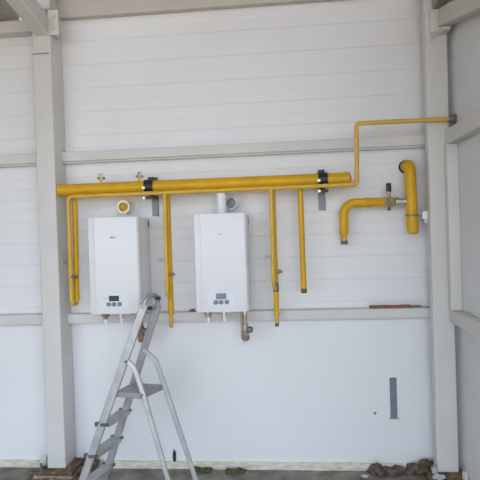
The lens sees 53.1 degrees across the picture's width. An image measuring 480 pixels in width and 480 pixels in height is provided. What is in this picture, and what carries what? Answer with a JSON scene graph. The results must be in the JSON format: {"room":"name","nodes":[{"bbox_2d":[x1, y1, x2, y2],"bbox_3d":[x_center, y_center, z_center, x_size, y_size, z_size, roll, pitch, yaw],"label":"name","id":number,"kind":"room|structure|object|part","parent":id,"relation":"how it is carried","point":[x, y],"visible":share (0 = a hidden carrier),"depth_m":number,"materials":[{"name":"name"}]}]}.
{"room":"boiler room","nodes":[
{"label":"boiler room","id":0,"kind":"room"},
{"bbox_2d":[0,0,18,18],"bbox_3d":[-3.393,-2.209,1.220,3.170,1.116,5.308,-2,1,5],"label":"ceiling","id":1,"kind":"structure","parent":0,"point":[6,11],"depth_m":3.68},
{"bbox_2d":[0,467,427,479],"bbox_3d":[-1.761,1.931,0.135,6.350,0.120,7.520,-2,1,5],"label":"floor","id":2,"kind":"structure","parent":0,"point":[6,473],"depth_m":3.64,"materials":[{"name":"concrete"}]},
{"bbox_2d":[25,463,83,479],"bbox_3d":[-1.384,1.785,3.684,0.474,0.076,0.281,-2,1,5],"label":"footing","id":3,"kind":"object","parent":2,"relation":"on","point":[75,476],"visible":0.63,"depth_m":3.59,"materials":[{"name":"soil"}]},
{"bbox_2d":[33,458,83,478],"bbox_3d":[-1.385,1.733,3.702,0.300,0.089,0.264,-2,1,5],"label":"base plate","id":4,"kind":"object","parent":3,"relation":"on","point":[58,473],"visible":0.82,"depth_m":3.61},
{"bbox_2d":[40,455,47,466],"bbox_3d":[-1.514,1.715,3.713,0.058,0.108,0.058,-2,1,-15],"label":"lump","id":5,"kind":"object","parent":4,"relation":"on","point":[43,460],"visible":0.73,"depth_m":3.70,"materials":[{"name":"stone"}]},
{"bbox_2d":[76,458,99,474],"bbox_3d":[-1.187,1.761,3.740,0.161,0.111,0.184,-2,1,5],"label":"heap","id":6,"kind":"object","parent":2,"relation":"on","point":[96,461],"visible":0.34,"depth_m":3.73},
{"bbox_2d":[79,293,197,479],"bbox_3d":[-0.709,1.085,3.218,0.874,1.442,0.394,-2,1,18],"label":"stepladder","id":7,"kind":"object","parent":2,"relation":"on","point":[136,389],"visible":1,"depth_m":3.25,"materials":[{"name":"metal"}]},
{"bbox_3d":[-0.565,1.287,3.119,0.398,1.018,0.034,-2,1,22],"label":"leg","id":8,"kind":"part","parent":7,"relation":"part of","materials":[{"name":"metal"}]},
{"bbox_3d":[-0.455,1.270,3.314,0.447,1.041,0.045,-2,1,19],"label":"leg","id":9,"kind":"part","parent":7,"relation":"part of","materials":[{"name":"metal"}]},
{"bbox_2d":[194,466,212,473],"bbox_3d":[-0.301,1.772,3.705,0.182,0.032,0.102,-2,1,5],"label":"moss patch","id":10,"kind":"object","parent":2,"relation":"on","point":[199,470],"visible":0.8,"depth_m":3.69,"materials":[{"name":"green plant"}]},
{"bbox_2d":[225,467,247,475],"bbox_3d":[-0.031,1.760,3.679,0.178,0.040,0.104,-2,1,5],"label":"moss patch","id":11,"kind":"object","parent":2,"relation":"on","point":[240,471],"visible":1,"depth_m":3.65,"materials":[{"name":"green plant"}]},
{"bbox_2d":[366,462,387,475],"bbox_3d":[1.038,1.706,3.586,0.183,0.081,0.109,-2,1,5],"label":"heap","id":12,"kind":"object","parent":2,"relation":"on","point":[375,469],"visible":0.98,"depth_m":3.56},
{"bbox_2d":[385,465,406,476],"bbox_3d":[1.157,1.716,3.577,0.188,0.054,0.107,-2,1,5],"label":"heap","id":13,"kind":"object","parent":2,"relation":"on","point":[396,470],"visible":1,"depth_m":3.55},
{"bbox_2d":[405,462,418,475],"bbox_3d":[1.296,1.695,3.571,0.139,0.087,0.094,-2,1,5],"label":"heap","id":14,"kind":"object","parent":2,"relation":"on","point":[412,467],"visible":0.73,"depth_m":3.54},
{"bbox_2d":[415,459,430,475],"bbox_3d":[1.362,1.681,3.555,0.142,0.111,0.114,-2,1,5],"label":"heap","id":15,"kind":"object","parent":2,"relation":"on","point":[423,463],"visible":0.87,"depth_m":3.52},
{"bbox_2d":[427,466,461,479],"bbox_3d":[1.465,1.692,3.437,0.269,0.085,0.285,-2,1,5],"label":"footing","id":16,"kind":"object","parent":2,"relation":"on","point":[430,474],"visible":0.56,"depth_m":3.39,"materials":[{"name":"soil"}]},
{"bbox_2d":[429,461,461,478],"bbox_3d":[1.486,1.659,3.470,0.202,0.020,0.235,-2,1,5],"label":"base plate","id":17,"kind":"object","parent":16,"relation":"on","point":[451,475],"visible":0.29,"depth_m":3.39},
{"bbox_2d":[431,466,437,473],"bbox_3d":[1.379,1.631,3.401,0.041,0.064,0.036,-2,1,-16],"label":"stone","id":18,"kind":"object","parent":17,"relation":"on","point":[434,469],"visible":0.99,"depth_m":3.39,"materials":[{"name":"white stone"}]},
{"bbox_2d":[432,474,445,479],"bbox_3d":[1.389,1.656,3.352,0.094,0.044,0.050,-2,1,5],"label":"stone","id":19,"kind":"object","parent":17,"relation":"on","point":[436,476],"visible":1,"depth_m":3.34,"materials":[{"name":"white stone"}]},
{"bbox_2d":[462,471,468,479],"bbox_3d":[1.564,1.646,3.329,0.035,0.094,0.089,-2,1,5],"label":"scrap","id":20,"kind":"object","parent":16,"relation":"on","point":[464,473],"visible":1,"depth_m":3.32,"materials":[{"name":"white"}]},
{"bbox_2d":[0,0,433,462],"bbox_3d":[-1.557,-0.054,3.894,6.235,3.748,0.104,-2,1,5],"label":"wall","id":21,"kind":"structure","parent":0,"point":[299,390],"depth_m":3.71,"materials":[{"name":"white metal"}]},
{"bbox_2d":[0,17,21,21],"bbox_3d":[-3.218,-1.696,3.973,3.015,0.054,0.190,-2,1,5],"label":"trim","id":22,"kind":"structure","parent":21,"relation":"attached to","point":[16,18],"depth_m":3.76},
{"bbox_2d":[0,20,31,37],"bbox_3d":[-3.144,-1.625,3.909,3.169,0.090,0.094,-2,1,5],"label":"trim","id":23,"kind":"structure","parent":21,"relation":"attached to","point":[18,28],"depth_m":3.75,"materials":[{"name":"paint"}]},
{"bbox_2d":[0,153,36,167],"bbox_3d":[-3.110,-0.591,3.932,3.169,0.091,0.070,-2,1,5],"label":"trim","id":24,"kind":"structure","parent":21,"relation":"attached to","point":[30,159],"depth_m":3.78,"materials":[{"name":"paint"}]},
{"bbox_2d":[0,313,42,325],"bbox_3d":[-3.070,0.677,3.945,3.169,0.087,0.070,-2,1,5],"label":"trim","id":25,"kind":"structure","parent":21,"relation":"attached to","point":[30,318],"depth_m":3.80,"materials":[{"name":"paint"}]},
{"bbox_2d":[6,0,59,37],"bbox_3d":[-1.720,-2.085,1.165,0.108,1.223,5.310,-2,1,5],"label":"trim","id":26,"kind":"structure","parent":21,"relation":"attached to","point":[31,12],"depth_m":3.44,"materials":[{"name":"paint"}]},
{"bbox_2d":[37,0,59,19],"bbox_3d":[-1.528,-1.859,3.724,0.194,0.230,0.186,-2,1,5],"label":"trim","id":27,"kind":"structure","parent":21,"relation":"attached to","point":[47,5],"depth_m":3.63,"materials":[{"name":"paint"}]},
{"bbox_2d":[32,32,75,467],"bbox_3d":[-1.442,0.081,3.735,0.144,3.315,0.194,-2,1,5],"label":"column","id":28,"kind":"structure","parent":21,"relation":"attached to","point":[47,68],"depth_m":3.65,"materials":[{"name":"metal"}]},
{"bbox_2d":[48,10,59,39],"bbox_3d":[-1.397,-1.633,3.649,0.080,0.186,0.126,-2,1,5],"label":"plate","id":29,"kind":"object","parent":21,"relation":"attached to","point":[53,15],"visible":1,"depth_m":3.60,"materials":[{"name":"paint"}]},
{"bbox_2d":[88,217,151,344],"bbox_3d":[-0.885,0.314,3.616,0.394,0.960,0.341,-2,1,5],"label":"boiler","id":30,"kind":"object","parent":21,"relation":"attached to","point":[119,247],"visible":0.84,"depth_m":3.46,"materials":[{"name":"white metal"}]},
{"bbox_3d":[-0.903,0.438,3.462,0.206,0.103,0.002,-2,1,5],"label":"control panel","id":31,"kind":"part","parent":30,"relation":"part of","materials":[{"name":"white plastic"}]},
{"bbox_3d":[-0.895,0.181,3.649,0.370,0.690,0.250,-2,1,5],"label":"casing","id":32,"kind":"part","parent":30,"relation":"part of","materials":[{"name":"white metal"}]},
{"bbox_2d":[117,200,137,214],"bbox_3d":[-0.870,-0.252,3.709,0.120,0.120,0.150,-2,1,5],"label":"flue sleeve","id":33,"kind":"object","parent":21,"relation":"attached to","point":[129,207],"visible":1,"depth_m":3.64,"materials":[{"name":"white plastic"}]},
{"bbox_2d":[142,177,158,215],"bbox_3d":[-0.674,-0.338,3.644,0.074,0.305,0.239,-2,1,5],"label":"bracket","id":34,"kind":"object","parent":21,"relation":"attached to","point":[147,184],"visible":0.8,"depth_m":3.64,"materials":[{"name":"black metal"}]},
{"bbox_3d":[-0.665,-0.339,3.759,0.052,0.305,0.009,-2,1,5],"label":"wall plate","id":35,"kind":"part","parent":34,"relation":"part of","materials":[{"name":"grey metal"}]},
{"bbox_2d":[56,172,351,327],"bbox_3d":[-0.277,0.062,3.568,2.198,1.177,0.091,-2,1,5],"label":"gas manifold","id":36,"kind":"object","parent":34,"relation":"attached to","point":[345,177],"visible":0.94,"depth_m":3.53,"materials":[{"name":"yellow paint"}]},
{"bbox_2d":[58,0,344,20],"bbox_3d":[0.012,-1.893,3.656,2.885,0.229,0.054,-2,1,5],"label":"trim","id":37,"kind":"structure","parent":21,"relation":"attached to","point":[68,10],"depth_m":3.70,"materials":[{"name":"paint"}]},
{"bbox_2d":[0,459,406,470],"bbox_3d":[-1.503,1.796,3.854,6.235,0.059,0.023,-2,1,5],"label":"baseboard","id":38,"kind":"structure","parent":21,"relation":"attached to","point":[124,464],"depth_m":3.72,"materials":[{"name":"concrete"}]},
{"bbox_2d":[173,449,175,461],"bbox_3d":[-0.515,1.689,3.767,0.024,0.092,0.023,-2,1,5],"label":"peg","id":39,"kind":"object","parent":38,"relation":"on","point":[174,452],"visible":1,"depth_m":3.76,"materials":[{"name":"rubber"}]},
{"bbox_2d":[194,193,252,344],"bbox_3d":[-0.113,0.212,3.548,0.394,1.116,0.341,-2,1,5],"label":"boiler","id":40,"kind":"object","parent":21,"relation":"attached to","point":[221,239],"visible":1,"depth_m":3.40,"materials":[{"name":"white metal"}]},
{"bbox_3d":[-0.128,0.414,3.395,0.206,0.103,0.002,-2,1,5],"label":"control panel","id":41,"kind":"part","parent":40,"relation":"part of","materials":[{"name":"white plastic"}]},
{"bbox_3d":[-0.120,0.157,3.583,0.370,0.690,0.250,-2,1,5],"label":"casing","id":42,"kind":"part","parent":40,"relation":"part of","materials":[{"name":"white metal"}]},
{"bbox_3d":[0.063,0.653,3.503,0.052,0.048,0.048,-2,1,22],"label":"valve handle","id":43,"kind":"part","parent":40,"relation":"part of","materials":[{"name":"grey metal"}]},
{"bbox_2d":[226,197,237,209],"bbox_3d":[-0.064,-0.278,3.655,0.092,0.092,0.120,-2,1,5],"label":"flue sleeve","id":44,"kind":"object","parent":21,"relation":"attached to","point":[231,203],"visible":0.94,"depth_m":3.65,"materials":[{"name":"white plastic"}]},
{"bbox_2d":[62,135,424,163],"bbox_3d":[0.025,-0.688,3.663,2.835,0.086,0.070,-2,1,5],"label":"horizontal beam","id":45,"kind":"structure","parent":21,"relation":"attached to","point":[410,141],"depth_m":3.63,"materials":[{"name":"metal"}]},
{"bbox_2d":[68,306,429,323],"bbox_3d":[0.065,0.580,3.675,2.835,0.080,0.070,-2,1,5],"label":"trim","id":46,"kind":"structure","parent":21,"relation":"attached to","point":[421,312],"depth_m":3.63,"materials":[{"name":"paint"}]},
{"bbox_2d":[369,304,421,308],"bbox_3d":[1.157,0.495,3.572,0.377,0.022,0.041,-2,1,5],"label":"bar","id":47,"kind":"object","parent":46,"relation":"on","point":[402,305],"visible":1,"depth_m":3.56,"materials":[{"name":"metal"}]},
{"bbox_2d":[317,170,327,209],"bbox_3d":[0.602,-0.377,3.534,0.074,0.305,0.239,-2,1,5],"label":"bracket","id":48,"kind":"object","parent":21,"relation":"attached to","point":[322,175],"visible":0.88,"depth_m":3.47,"materials":[{"name":"black metal"}]},
{"bbox_2d":[339,160,427,244],"bbox_3d":[1.040,-0.282,3.536,0.626,0.614,0.163,-2,1,5],"label":"pipe","id":49,"kind":"object","parent":21,"relation":"attached to","point":[407,167],"visible":1,"depth_m":3.47,"materials":[{"name":"yellow metal"}]},
{"bbox_3d":[1.082,-0.382,3.494,0.036,0.066,0.020,-2,1,5],"label":"lever","id":50,"kind":"part","parent":49,"relation":"part of","materials":[{"name":"black plastic"}]},
{"bbox_2d":[389,378,399,419],"bbox_3d":[1.159,1.197,3.623,0.078,0.314,0.011,-2,1,5],"label":"metal strip","id":51,"kind":"object","parent":21,"relation":"attached to","point":[393,383],"visible":1,"depth_m":3.62,"materials":[{"name":"grey metal"}]},
{"bbox_2d":[446,0,479,479],"bbox_3d":[1.464,-0.133,2.031,0.102,3.750,3.300,-2,1,5],"label":"wall","id":52,"kind":"structure","parent":0,"point":[463,38],"depth_m":3.20,"materials":[{"name":"grey metal"}]},
{"bbox_2d":[61,114,456,305],"bbox_3d":[0.087,-0.189,3.494,2.882,1.292,0.109,-2,1,5],"label":"gas pipe","id":53,"kind":"object","parent":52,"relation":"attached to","point":[453,119],"visible":1,"depth_m":3.47,"materials":[{"name":"yellow metal"}]},
{"bbox_2d":[432,0,446,8],"bbox_3d":[1.151,-2.169,0.827,0.075,1.172,5.129,-2,1,5],"label":"trim","id":54,"kind":"structure","parent":52,"relation":"attached to","point":[436,4],"depth_m":3.31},
{"bbox_2d":[421,0,458,471],"bbox_3d":[1.423,-0.197,3.430,0.148,3.695,0.082,-2,1,5],"label":"column","id":55,"kind":"structure","parent":52,"relation":"attached to","point":[434,53],"depth_m":3.40,"materials":[{"name":"metal"}]},
{"bbox_2d":[429,9,450,41],"bbox_3d":[1.386,-1.503,3.325,0.115,0.220,0.098,-2,1,5],"label":"bracket","id":56,"kind":"object","parent":55,"relation":"attached to","point":[435,29],"visible":0.87,"depth_m":3.35,"materials":[{"name":"metal"}]},
{"bbox_3d":[1.369,-1.536,3.365,0.075,0.155,0.020,-2,1,5],"label":"plate","id":57,"kind":"part","parent":56,"relation":"part of","materials":[{"name":"paint"}]},
{"bbox_2d":[444,144,461,310],"bbox_3d":[1.489,-0.088,3.350,0.076,1.157,0.056,-2,1,5],"label":"trim","id":58,"kind":"structure","parent":52,"relation":"attached to","point":[450,150],"depth_m":3.32,"materials":[{"name":"paint"}]},
{"bbox_2d":[438,0,479,26],"bbox_3d":[1.339,-1.207,2.159,0.095,0.773,2.393,-2,1,5],"label":"beam","id":59,"kind":"structure","parent":52,"relation":"attached to","point":[454,12],"depth_m":3.02,"materials":[{"name":"metal"}]},
{"bbox_2d":[445,109,479,144],"bbox_3d":[1.346,-0.701,1.881,0.070,0.103,2.995,-2,1,5],"label":"trim","id":60,"kind":"structure","parent":52,"relation":"attached to","point":[469,126],"depth_m":3.04,"materials":[{"name":"paint"}]},
{"bbox_2d":[450,310,479,336],"bbox_3d":[1.386,0.553,1.893,0.070,0.088,2.995,-2,1,5],"label":"trim","id":61,"kind":"structure","parent":52,"relation":"attached to","point":[462,319],"depth_m":3.10,"materials":[{"name":"paint"}]}
]}

